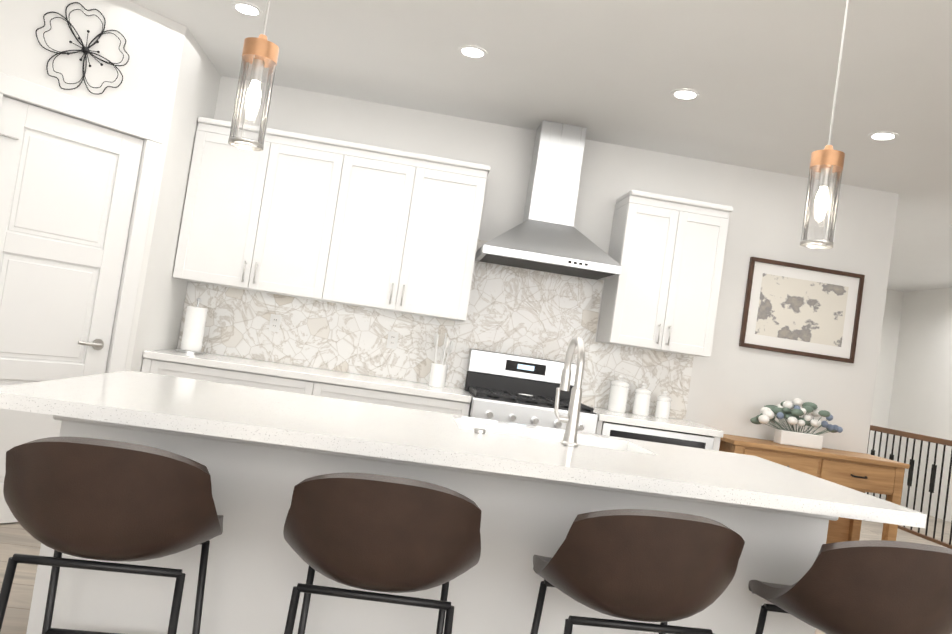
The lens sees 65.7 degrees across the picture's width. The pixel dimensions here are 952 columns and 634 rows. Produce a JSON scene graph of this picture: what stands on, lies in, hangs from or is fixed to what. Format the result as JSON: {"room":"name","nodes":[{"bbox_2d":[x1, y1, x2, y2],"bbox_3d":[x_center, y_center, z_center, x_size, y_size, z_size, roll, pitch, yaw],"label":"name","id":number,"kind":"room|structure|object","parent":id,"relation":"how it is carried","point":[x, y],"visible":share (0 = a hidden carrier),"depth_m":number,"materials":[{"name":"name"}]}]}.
{"room":"kitchen","nodes":[
{"label":"kitchen","id":0,"kind":"room"},
{"bbox_2d":[0,0,185,370],"bbox_3d":[-2.171,-0.333,3.778,0.100,2.770,0.950,6,-3,40],"label":"wall","id":1,"kind":"structure","parent":0,"point":[145,90],"depth_m":3.86,"materials":[{"name":"white paint"}]},
{"bbox_2d":[36,2,129,94],"bbox_3d":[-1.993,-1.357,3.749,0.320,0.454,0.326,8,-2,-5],"label":"wall art","id":2,"kind":"object","parent":1,"relation":"attached to","point":[85,50],"visible":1,"depth_m":3.75,"materials":[{"name":"black metal"}]},
{"bbox_2d":[0,72,165,523],"bbox_3d":[-2.195,-0.036,3.751,0.149,2.175,0.882,6,-3,40],"label":"door","id":3,"kind":"structure","parent":1,"relation":"attached to","point":[77,180],"depth_m":3.79,"materials":[{"name":"white wood"}]},
{"bbox_2d":[130,27,220,371],"bbox_3d":[-1.922,-0.268,4.499,0.100,2.770,0.788,8,-2,-5],"label":"wall","id":4,"kind":"structure","parent":0,"point":[164,290],"depth_m":4.39,"materials":[{"name":"white paint"}]},
{"bbox_2d":[0,499,951,633],"bbox_3d":[0.922,1.497,3.249,13.000,0.001,13.000,8,-2,-5],"label":"floor","id":5,"kind":"structure","parent":0,"point":[17,537],"depth_m":3.38,"materials":[{"name":"brown wood"}]},
{"bbox_2d":[0,437,223,633],"bbox_3d":[-0.970,0.727,1.954,0.528,0.874,0.532,8,-2,-5],"label":"stool","id":6,"kind":"object","parent":5,"relation":"on","point":[96,499],"visible":1,"depth_m":1.77,"materials":[{"name":"brown leather"}]},
{"bbox_2d":[141,357,324,396],"bbox_3d":[-1.499,0.753,4.594,1.037,0.880,0.623,8,-2,-5],"label":"base cabinet","id":7,"kind":"object","parent":5,"relation":"on","point":[168,368],"depth_m":4.30,"materials":[{"name":"white wood"}]},
{"bbox_2d":[143,349,471,404],"bbox_3d":[-1.001,0.362,4.645,1.912,0.040,0.639,8,-2,-5],"label":"countertop","id":8,"kind":"structure","parent":7,"relation":"on","point":[211,361],"depth_m":4.38,"materials":[{"name":"white stone"}]},
{"bbox_2d":[176,298,207,354],"bbox_3d":[-1.777,0.051,4.660,0.170,0.351,0.170,8,-2,-5],"label":"paper towel holder","id":9,"kind":"object","parent":8,"relation":"on","point":[193,330],"visible":0.98,"depth_m":4.61,"materials":[{"name":"white paper"}]},
{"bbox_2d":[428,333,452,387],"bbox_3d":[-0.230,0.279,4.835,0.127,0.360,0.152,8,-2,-5],"label":"utensil crock","id":10,"kind":"object","parent":8,"relation":"on","point":[438,374],"visible":1,"depth_m":4.79,"materials":[{"name":"white ceramic"}]},
{"bbox_2d":[283,472,480,633],"bbox_3d":[-0.286,0.829,2.018,0.527,0.874,0.531,8,-2,-5],"label":"stool","id":11,"kind":"object","parent":5,"relation":"on","point":[378,533],"visible":1,"depth_m":1.82,"materials":[{"name":"brown leather"}]},
{"bbox_2d":[325,385,469,416],"bbox_3d":[-0.615,0.885,4.677,0.992,0.880,0.623,8,-2,-5],"label":"base cabinet","id":12,"kind":"object","parent":5,"relation":"on","point":[344,392],"depth_m":4.39,"materials":[{"name":"white wood"}]},
{"bbox_2d":[26,378,847,633],"bbox_3d":[-0.123,0.874,2.662,2.520,0.886,0.694,8,-2,-5],"label":"kitchen island","id":13,"kind":"object","parent":5,"relation":"on","point":[530,491],"depth_m":2.31,"materials":[{"name":"white wood"}]},
{"bbox_2d":[0,394,924,527],"bbox_3d":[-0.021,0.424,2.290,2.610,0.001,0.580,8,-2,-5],"label":"island countertop","id":14,"kind":"structure","parent":13,"relation":"on","point":[35,403],"depth_m":2.01,"materials":[{"name":"white stone"}]},
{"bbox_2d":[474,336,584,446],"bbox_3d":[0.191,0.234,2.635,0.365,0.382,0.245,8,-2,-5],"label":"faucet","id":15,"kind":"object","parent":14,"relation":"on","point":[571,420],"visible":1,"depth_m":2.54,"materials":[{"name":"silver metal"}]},
{"bbox_2d":[448,422,655,461],"bbox_3d":[0.260,0.584,2.781,0.736,0.222,0.366,8,-2,-5],"label":"sink","id":16,"kind":"object","parent":14,"relation":"in","point":[458,428],"depth_m":2.54,"materials":[{"name":"white ceramic"}]},
{"bbox_2d":[464,349,597,433],"bbox_3d":[0.291,0.857,4.708,0.776,1.200,0.723,8,-2,-5],"label":"range","id":17,"kind":"object","parent":5,"relation":"on","point":[511,388],"visible":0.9,"depth_m":4.98,"materials":[{"name":"silver metal"}]},
{"bbox_2d":[531,509,744,633],"bbox_3d":[0.408,0.933,2.083,0.527,0.874,0.531,8,-2,-5],"label":"stool","id":18,"kind":"object","parent":5,"relation":"on","point":[663,568],"visible":1,"depth_m":1.89,"materials":[{"name":"brown leather"}]},
{"bbox_2d":[601,421,713,449],"bbox_3d":[1.038,1.132,4.777,0.709,0.874,0.612,8,-2,-5],"label":"dishwasher","id":19,"kind":"object","parent":5,"relation":"on","point":[656,435],"visible":0.12,"depth_m":4.53,"materials":[{"name":"silver metal"}]},
{"bbox_2d":[592,407,723,450],"bbox_3d":[1.047,1.113,4.826,0.795,0.920,0.639,8,-2,-5],"label":"base cabinet","id":20,"kind":"object","parent":5,"relation":"on","point":[653,421],"visible":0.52,"depth_m":4.55,"materials":[{"name":"white stone"}]},
{"bbox_2d":[607,375,629,412],"bbox_3d":[0.966,0.516,4.988,0.126,0.246,0.126,9,-2,-11],"label":"canister","id":21,"kind":"object","parent":20,"relation":"on","point":[618,395],"depth_m":4.94,"materials":[{"name":"white ceramic"}]},
{"bbox_2d":[632,383,651,415],"bbox_3d":[1.130,0.557,5.013,0.112,0.216,0.112,9,-2,-11],"label":"canister","id":22,"kind":"object","parent":20,"relation":"on","point":[642,396],"depth_m":4.97,"materials":[{"name":"white ceramic"}]},
{"bbox_2d":[655,391,671,418],"bbox_3d":[1.280,0.594,5.032,0.097,0.186,0.097,9,-2,-11],"label":"canister","id":23,"kind":"object","parent":20,"relation":"on","point":[663,404],"depth_m":4.99,"materials":[{"name":"white ceramic"}]},
{"bbox_2d":[719,434,909,543],"bbox_3d":[2.184,1.316,5.015,1.220,0.860,0.470,8,-2,-5],"label":"sideboard","id":24,"kind":"object","parent":5,"relation":"on","point":[862,472],"visible":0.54,"depth_m":4.85,"materials":[{"name":"brown wood"}]},
{"bbox_2d":[750,398,842,449],"bbox_3d":[2.217,0.723,5.062,0.670,0.325,0.199,8,-2,-5],"label":"flower planter","id":25,"kind":"object","parent":24,"relation":"on","point":[773,414],"visible":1,"depth_m":5.03,"materials":[{"name":"white ceramic"}]},
{"bbox_2d":[748,540,951,633],"bbox_3d":[1.093,1.035,2.147,0.527,0.874,0.530,8,-2,-5],"label":"stool","id":26,"kind":"object","parent":5,"relation":"on","point":[873,587],"visible":1,"depth_m":1.95,"materials":[{"name":"brown leather"}]},
{"bbox_2d":[867,425,951,548],"bbox_3d":[4.401,1.680,7.636,0.060,0.985,3.940,8,-2,-5],"label":"stair railing","id":27,"kind":"object","parent":5,"relation":"on","point":[914,436],"visible":0.31,"depth_m":7.30,"materials":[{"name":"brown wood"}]},
{"bbox_2d":[177,76,898,453],"bbox_3d":[0.410,0.099,5.190,5.040,2.770,0.150,8,-2,-5],"label":"wall","id":28,"kind":"structure","parent":0,"point":[733,388],"depth_m":5.25,"materials":[{"name":"white paint"}]},
{"bbox_2d":[173,121,356,302],"bbox_3d":[-1.338,-0.653,4.785,0.977,0.978,0.346,8,-2,-5],"label":"upper cabinet","id":29,"kind":"object","parent":28,"relation":"attached to","point":[293,214],"depth_m":4.62,"materials":[{"name":"white wood"}]},
{"bbox_2d":[333,145,488,321],"bbox_3d":[-0.490,-0.527,4.865,0.978,0.978,0.346,8,-2,-5],"label":"upper cabinet","id":30,"kind":"object","parent":28,"relation":"attached to","point":[409,243],"depth_m":4.70,"materials":[{"name":"white wood"}]},
{"bbox_2d":[177,240,693,419],"bbox_3d":[-0.176,-0.043,5.056,3.500,1.029,0.008,8,-2,-5],"label":"backsplash","id":31,"kind":"structure","parent":28,"relation":"attached to","point":[529,313],"depth_m":5.05,"materials":[{"name":"tile"}]},
{"bbox_2d":[268,314,280,331],"bbox_3d":[-1.344,0.041,4.930,0.070,0.115,0.010,8,-2,-5],"label":"outlet","id":32,"kind":"object","parent":31,"relation":"attached to","point":[275,321],"depth_m":4.93,"materials":[{"name":"white plastic"}]},
{"bbox_2d":[386,331,398,348],"bbox_3d":[-0.566,0.157,5.004,0.070,0.115,0.010,8,-2,-5],"label":"outlet","id":33,"kind":"object","parent":31,"relation":"attached to","point":[392,340],"depth_m":5.00,"materials":[{"name":"white plastic"}]},
{"bbox_2d":[475,120,621,279],"bbox_3d":[0.522,-0.805,4.886,0.890,0.970,0.502,8,-2,-5],"label":"range hood","id":34,"kind":"object","parent":28,"relation":"attached to","point":[545,236],"visible":0.98,"depth_m":4.88,"materials":[{"name":"silver metal"}]},
{"bbox_2d":[596,190,732,356],"bbox_3d":[1.278,-0.281,5.015,0.705,1.013,0.380,8,-2,-5],"label":"upper cabinet","id":35,"kind":"object","parent":28,"relation":"attached to","point":[662,289],"visible":1,"depth_m":4.87,"materials":[{"name":"white wood"}]},
{"bbox_2d":[739,257,864,362],"bbox_3d":[2.341,-0.048,5.292,0.860,0.645,0.030,8,-2,-5],"label":"art","id":36,"kind":"object","parent":28,"relation":"attached to","point":[801,310],"visible":1,"depth_m":5.29,"materials":[{"name":"beige paper"}]},
{"bbox_2d":[129,0,951,291],"bbox_3d":[1.335,-1.341,3.362,13.000,0.200,13.000,8,-2,-5],"label":"ceiling","id":37,"kind":"structure","parent":0,"point":[760,76],"depth_m":3.98,"materials":[{"name":"white paint"}]},
{"bbox_2d":[231,1,262,16],"bbox_3d":[-1.178,-1.584,3.796,0.155,0.007,0.155,6,-3,40],"label":"recessed light","id":38,"kind":"object","parent":37,"relation":"in","point":[250,9],"depth_m":3.79,"materials":[{"name":"white plastic"}]},
{"bbox_2d":[228,0,278,150],"bbox_3d":[-0.681,-1.059,2.434,0.124,1.011,0.124,8,-2,-5],"label":"pendant light","id":39,"kind":"object","parent":37,"relation":"hanging from","point":[260,52],"visible":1,"depth_m":2.41,"materials":[{"name":"clear glass"}]},
{"bbox_2d":[458,45,486,58],"bbox_3d":[-0.018,-1.410,3.925,0.155,0.007,0.155,6,-3,40],"label":"recessed light","id":40,"kind":"object","parent":37,"relation":"in","point":[470,51],"depth_m":3.91,"materials":[{"name":"white plastic"}]},
{"bbox_2d":[671,89,699,99],"bbox_3d":[1.159,-1.233,4.086,0.155,0.007,0.155,6,-3,40],"label":"recessed light","id":41,"kind":"object","parent":37,"relation":"in","point":[683,94],"depth_m":4.08,"materials":[{"name":"white plastic"}]},
{"bbox_2d":[800,0,848,248],"bbox_3d":[1.310,-0.758,2.702,0.124,1.011,0.124,8,-2,-5],"label":"pendant light","id":42,"kind":"object","parent":37,"relation":"hanging from","point":[827,161],"visible":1,"depth_m":2.69,"materials":[{"name":"clear glass"}]},
{"bbox_2d":[868,131,898,140],"bbox_3d":[2.363,-1.050,4.280,0.155,0.007,0.155,6,-3,40],"label":"recessed light","id":43,"kind":"object","parent":37,"relation":"in","point":[880,135],"depth_m":4.27,"materials":[{"name":"white plastic"}]},
{"bbox_2d":[865,289,903,497],"bbox_3d":[4.069,0.815,9.782,3.230,2.770,0.150,8,-2,-5],"label":"wall","id":44,"kind":"structure","parent":0,"point":[887,359],"depth_m":9.85,"materials":[{"name":"white paint"}]},
{"bbox_2d":[879,288,951,521],"bbox_3d":[5.793,0.993,7.961,0.120,2.770,4.600,8,-2,-5],"label":"wall","id":45,"kind":"structure","parent":0,"point":[921,399],"depth_m":9.24,"materials":[{"name":"white paint"}]}
]}

